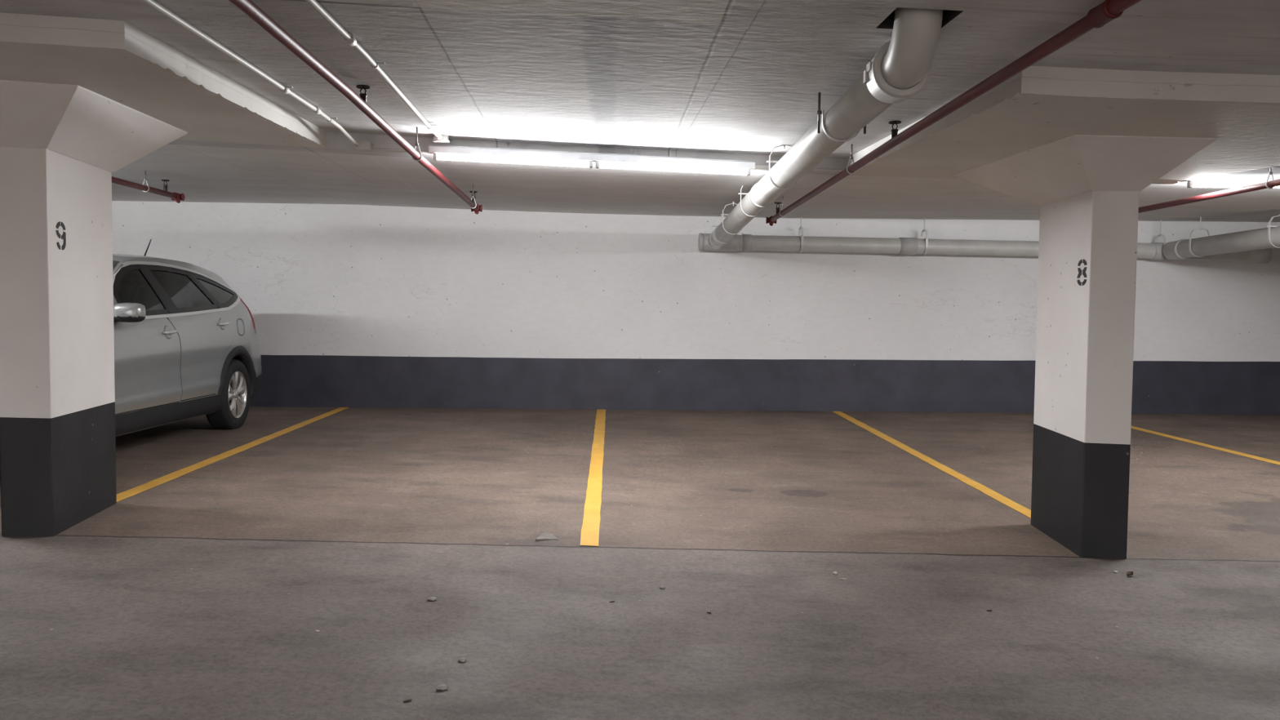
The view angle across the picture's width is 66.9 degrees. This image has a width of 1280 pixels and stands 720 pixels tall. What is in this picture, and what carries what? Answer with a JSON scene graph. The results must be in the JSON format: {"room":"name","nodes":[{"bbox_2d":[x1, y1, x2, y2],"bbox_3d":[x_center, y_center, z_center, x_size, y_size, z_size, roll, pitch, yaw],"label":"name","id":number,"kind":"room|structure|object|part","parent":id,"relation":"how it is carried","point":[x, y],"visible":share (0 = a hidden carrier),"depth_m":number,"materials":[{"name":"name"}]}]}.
{"room":"parking garage","nodes":[
{"label":"parking garage","id":0,"kind":"room"},
{"bbox_2d":[0,406,1279,719],"bbox_3d":[1.266,1.462,-1.074,21.500,0.492,25.650,1,3,-2],"label":"floor","id":1,"kind":"structure","parent":0,"point":[204,593],"depth_m":4.80,"materials":[{"name":"concrete"}]},
{"bbox_2d":[0,80,187,536],"bbox_3d":[-3.200,-0.259,5.451,0.786,2.358,1.480,0,3,-6],"label":"column","id":2,"kind":"structure","parent":1,"relation":"on","point":[61,145],"depth_m":5.09,"materials":[{"name":"paint"}]},
{"bbox_2d":[112,239,262,436],"bbox_3d":[-4.792,-0.171,8.155,2.160,1.817,4.567,1,3,-2],"label":"car","id":3,"kind":"object","parent":1,"relation":"on","point":[186,344],"visible":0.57,"depth_m":8.28,"materials":[{"name":"silver metal"}]},
{"bbox_3d":[-4.048,0.030,7.587,0.372,0.695,1.241,1,3,-2],"label":"door","id":4,"kind":"part","parent":3,"relation":"part of","materials":[{"name":"silver metal"}]},
{"bbox_2d":[164,324,172,338],"bbox_3d":[-3.882,-0.230,7.974,0.026,0.116,0.133,1,3,-2],"label":"door handle","id":5,"kind":"object","parent":3,"relation":"on","point":[167,328],"depth_m":7.95,"materials":[{"name":"silver metal"}]},
{"bbox_3d":[-3.927,0.445,8.100,0.069,0.160,2.080,1,3,-2],"label":"sill","id":6,"kind":"part","parent":3,"relation":"part of","materials":[{"name":"black plastic"}]},
{"bbox_3d":[-3.860,-0.232,7.980,0.056,0.034,0.212,1,3,-2],"label":"door handle","id":7,"kind":"part","parent":3,"relation":"part of","materials":[{"name":"silver metal"}]},
{"bbox_3d":[-4.154,-0.606,8.535,0.455,0.481,2.684,1,3,-2],"label":"window trim","id":8,"kind":"part","parent":3,"relation":"part of","materials":[{"name":"silver metal"}]},
{"bbox_3d":[-3.919,-0.034,8.677,0.058,0.712,1.242,1,3,-2],"label":"door","id":9,"kind":"part","parent":3,"relation":"part of","materials":[{"name":"silver metal"}]},
{"bbox_2d":[218,317,225,329],"bbox_3d":[-3.912,-0.339,9.075,0.027,0.116,0.133,1,3,-2],"label":"door handle","id":10,"kind":"object","parent":3,"relation":"on","point":[221,320],"depth_m":9.05,"materials":[{"name":"silver metal"}]},
{"bbox_3d":[-3.890,-0.342,9.081,0.057,0.034,0.212,1,3,-2],"label":"door handle","id":11,"kind":"part","parent":3,"relation":"part of","materials":[{"name":"silver metal"}]},
{"bbox_2d":[240,297,256,333],"bbox_3d":[-4.110,-0.486,10.064,0.241,0.440,0.390,1,3,-2],"label":"tail light","id":12,"kind":"object","parent":3,"relation":"attached to","point":[252,322],"depth_m":9.95,"materials":[{"name":"red plastic"}]},
{"bbox_2d":[116,407,348,502],"bbox_3d":[-3.401,0.720,8.773,0.110,0.044,5.613,0,3,-3],"label":"parking line","id":13,"kind":"object","parent":1,"relation":"on","point":[139,489],"visible":0.95,"depth_m":7.58,"materials":[{"name":"yellow paint"}]},
{"bbox_2d":[426,596,436,600],"bbox_3d":[-0.924,1.060,4.302,0.043,0.014,0.030,1,3,-2],"label":"pebble","id":14,"kind":"object","parent":1,"relation":"on","point":[432,598],"visible":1,"depth_m":4.29,"materials":[{"name":"grey stone"}]},
{"bbox_2d":[435,684,448,689],"bbox_3d":[-0.684,1.132,3.350,0.040,0.016,0.032,1,3,-2],"label":"pebble","id":15,"kind":"object","parent":1,"relation":"on","point":[443,686],"visible":1,"depth_m":3.34,"materials":[{"name":"grey stone"}]},
{"bbox_2d":[457,657,466,662],"bbox_3d":[-0.662,1.117,3.611,0.030,0.012,0.025,3,3,37],"label":"pebble","id":16,"kind":"object","parent":1,"relation":"on","point":[462,660],"visible":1,"depth_m":3.60,"materials":[{"name":"grey stone"}]},
{"bbox_2d":[534,532,559,542],"bbox_3d":[-0.519,1.000,5.477,0.135,0.016,0.180,1,3,-2],"label":"flake","id":17,"kind":"object","parent":1,"relation":"on","point":[544,536],"visible":1,"depth_m":5.45,"materials":[{"name":"white paint"}]},
{"bbox_2d":[580,408,605,546],"bbox_3d":[-0.372,0.810,8.494,0.110,0.133,6.335,1,3,-2],"label":"parking line","id":18,"kind":"object","parent":1,"relation":"on","point":[589,535],"visible":1,"depth_m":6.87,"materials":[{"name":"yellow paint"}]},
{"bbox_2d":[832,411,1031,518],"bbox_3d":[2.514,0.842,9.019,0.111,0.186,5.444,0,3,-3],"label":"parking line","id":19,"kind":"object","parent":1,"relation":"on","point":[984,489],"visible":0.96,"depth_m":8.08,"materials":[{"name":"yellow paint"}]},
{"bbox_2d":[953,134,1217,559],"bbox_3d":[2.526,-0.058,5.831,0.772,2.363,1.869,1,3,-2],"label":"column","id":20,"kind":"structure","parent":1,"relation":"on","point":[1086,188],"depth_m":5.50,"materials":[{"name":"paint"}]},
{"bbox_2d":[1126,571,1133,575],"bbox_3d":[2.615,1.140,5.171,0.050,0.019,0.032,-1,3,-28],"label":"dry leaf","id":21,"kind":"object","parent":1,"relation":"on","point":[1128,573],"visible":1,"depth_m":5.18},
{"bbox_2d":[1130,426,1279,465],"bbox_3d":[5.597,0.837,9.710,0.110,0.175,4.259,0,3,-8],"label":"parking line","id":22,"kind":"object","parent":1,"relation":"on","point":[1131,427],"visible":0.66,"depth_m":9.55,"materials":[{"name":"yellow paint"}]},
{"bbox_2d":[0,0,1279,222],"bbox_3d":[1.291,-0.965,-1.189,21.500,0.490,25.650,1,3,-2],"label":"ceiling","id":23,"kind":"structure","parent":0,"point":[717,79],"depth_m":4.57,"materials":[{"name":"concrete"}]},
{"bbox_2d":[111,170,184,203],"bbox_3d":[-4.223,-1.450,6.473,0.099,0.211,5.286,0,3,-2],"label":"pipe","id":24,"kind":"object","parent":23,"relation":"hanging from","point":[175,196],"visible":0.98,"depth_m":8.50,"materials":[{"name":"red metal"}]},
{"bbox_3d":[-4.311,-1.605,8.444,0.024,0.089,0.021,1,3,-2],"label":"rod","id":25,"kind":"part","parent":24,"relation":"part of","materials":[{"name":"metal"}]},
{"bbox_2d":[0,12,326,147],"bbox_3d":[-3.278,-1.437,5.168,2.395,0.255,2.717,1,3,-2],"label":"panel","id":26,"kind":"object","parent":23,"relation":"hanging from","point":[118,61],"visible":0.61,"depth_m":4.51,"materials":[{"name":"concrete"}]},
{"bbox_2d":[141,0,358,146],"bbox_3d":[-1.770,-1.306,3.891,0.068,0.149,5.188,0,3,-3],"label":"conduit","id":27,"kind":"object","parent":23,"relation":"attached to","point":[152,3],"visible":1,"depth_m":4.36,"materials":[{"name":"white metal"}]},
{"bbox_2d":[228,0,482,214],"bbox_3d":[-1.335,-1.200,3.155,0.110,0.279,11.486,1,3,-2],"label":"pipe","id":28,"kind":"object","parent":23,"relation":"hanging from","point":[248,7],"visible":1,"depth_m":4.45,"materials":[{"name":"metal"}]},
{"bbox_3d":[-1.421,-1.423,6.175,0.024,0.119,0.021,1,3,-2],"label":"rod","id":29,"kind":"part","parent":28,"relation":"part of","materials":[{"name":"metal"}]},
{"bbox_2d":[353,140,373,151],"bbox_3d":[-1.861,-1.437,6.521,0.115,0.060,0.095,1,3,-2],"label":"junction box","id":30,"kind":"object","parent":23,"relation":"attached to","point":[363,146],"visible":0.92,"depth_m":6.48,"materials":[{"name":"grey metal"}]},
{"bbox_2d":[306,0,441,139],"bbox_3d":[-1.159,-1.284,3.876,0.094,0.177,5.123,0,3,-3],"label":"conduit","id":31,"kind":"object","parent":23,"relation":"attached to","point":[348,37],"visible":1,"depth_m":4.15,"materials":[{"name":"white metal"}]},
{"bbox_2d":[371,147,428,153],"bbox_3d":[-1.627,-1.417,6.554,0.391,0.031,0.018,0,3,-5],"label":"conduit","id":32,"kind":"object","parent":23,"relation":"attached to","point":[372,148],"visible":0.7,"depth_m":6.54,"materials":[{"name":"grey metal"}]},
{"bbox_2d":[432,134,449,143],"bbox_3d":[-1.329,-1.478,6.480,0.112,0.045,0.112,1,3,-2],"label":"junction box","id":33,"kind":"object","parent":23,"relation":"attached to","point":[445,139],"visible":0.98,"depth_m":6.45,"materials":[{"name":"white metal"}]},
{"bbox_2d":[428,144,755,176],"bbox_3d":[-0.315,-1.370,6.651,2.230,0.108,0.093,2,3,-5],"label":"fluorescent light","id":34,"kind":"object","parent":23,"relation":"attached to","point":[435,149],"visible":1,"depth_m":6.62,"materials":[{"name":"white glass"}]},
{"bbox_2d":[754,164,768,169],"bbox_3d":[0.855,-1.348,6.784,0.105,0.030,0.045,1,3,-2],"label":"junction box","id":35,"kind":"object","parent":23,"relation":"attached to","point":[757,166],"visible":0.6,"depth_m":6.76,"materials":[{"name":"white metal"}]},
{"bbox_2d":[707,7,943,248],"bbox_3d":[0.930,-1.428,7.245,0.256,0.670,8.048,1,3,0],"label":"drain pipe","id":36,"kind":"object","parent":23,"relation":"attached to","point":[901,68],"visible":0.96,"depth_m":4.02,"materials":[{"name":"paint"}]},
{"bbox_3d":[0.846,-1.167,4.575,0.028,0.190,0.024,1,3,-2],"label":"rod","id":37,"kind":"part","parent":36,"relation":"part of","materials":[{"name":"metal"}]},
{"bbox_2d":[863,40,931,103],"bbox_3d":[0.960,-1.076,3.630,0.216,0.216,0.176,1,3,-2],"label":"socket","id":38,"kind":"object","parent":36,"relation":"attached to","point":[877,83],"depth_m":3.55,"materials":[{"name":"white plastic"}]},
{"bbox_2d":[875,9,963,29],"bbox_3d":[0.951,-1.374,3.295,0.220,0.445,0.260,1,3,-2],"label":"hole","id":39,"kind":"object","parent":23,"relation":"attached to","point":[948,15],"depth_m":3.38,"materials":[{"name":"black"}]},
{"bbox_2d":[765,0,1141,226],"bbox_3d":[1.420,-1.127,3.431,0.094,0.235,11.885,1,3,-2],"label":"pipe","id":40,"kind":"object","parent":23,"relation":"hanging from","point":[1108,11],"visible":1,"depth_m":3.87,"materials":[{"name":"red metal"}]},
{"bbox_3d":[1.349,-1.327,6.171,0.024,0.095,0.021,1,3,-2],"label":"rod","id":41,"kind":"part","parent":40,"relation":"part of","materials":[{"name":"metal"}]},
{"bbox_2d":[697,217,1279,263],"bbox_3d":[5.602,-1.390,11.547,9.817,0.561,0.242,1,3,-2],"label":"drain pipe","id":42,"kind":"object","parent":23,"relation":"hanging from","point":[744,242],"visible":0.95,"depth_m":11.42,"materials":[{"name":"paint"}]},
{"bbox_3d":[6.210,-1.568,11.555,0.024,0.194,0.021,1,3,-2],"label":"rod","id":43,"kind":"part","parent":42,"relation":"part of","materials":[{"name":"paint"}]},
{"bbox_2d":[845,66,1279,182],"bbox_3d":[2.691,-1.224,5.425,2.395,0.266,3.010,1,3,-2],"label":"panel","id":44,"kind":"object","parent":23,"relation":"hanging from","point":[1037,106],"visible":0.62,"depth_m":4.43,"materials":[{"name":"concrete"}]},
{"bbox_2d":[770,165,844,172],"bbox_3d":[1.371,-1.335,6.830,0.922,0.041,0.036,0,3,-4],"label":"conduit","id":45,"kind":"object","parent":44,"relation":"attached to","point":[771,166],"visible":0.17,"depth_m":6.82,"materials":[{"name":"grey metal"}]},
{"bbox_2d":[1152,180,1177,184],"bbox_3d":[3.711,-1.273,6.867,0.170,0.045,0.060,1,3,-2],"label":"junction box","id":46,"kind":"object","parent":44,"relation":"attached to","point":[1166,182],"visible":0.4,"depth_m":6.84,"materials":[{"name":"grey metal"}]},
{"bbox_2d":[1138,167,1279,213],"bbox_3d":[4.061,-1.171,5.701,0.088,0.241,4.885,1,3,-2],"label":"pipe","id":47,"kind":"object","parent":23,"relation":"hanging from","point":[1270,184],"visible":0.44,"depth_m":6.74,"materials":[{"name":"red metal"}]},
{"bbox_2d":[1162,214,1279,259],"bbox_3d":[6.410,-1.194,7.022,0.288,0.452,8.802,0,3,-2],"label":"drain pipe","id":48,"kind":"object","parent":23,"relation":"hanging from","point":[1269,237],"visible":1,"depth_m":10.31,"materials":[{"name":"paint"}]},
{"bbox_2d":[1180,173,1279,187],"bbox_3d":[4.952,-1.260,6.842,2.230,0.108,0.093,1,3,0],"label":"fluorescent light","id":49,"kind":"object","parent":23,"relation":"attached to","point":[1245,179],"visible":0.65,"depth_m":6.82,"materials":[{"name":"white glass"}]},
{"bbox_2d":[111,200,1279,414],"bbox_3d":[0.946,-0.591,11.664,21.500,2.442,0.001,1,3,-2],"label":"wall","id":50,"kind":"structure","parent":0,"point":[350,305],"depth_m":11.65,"materials":[{"name":"white paint"}]}
]}

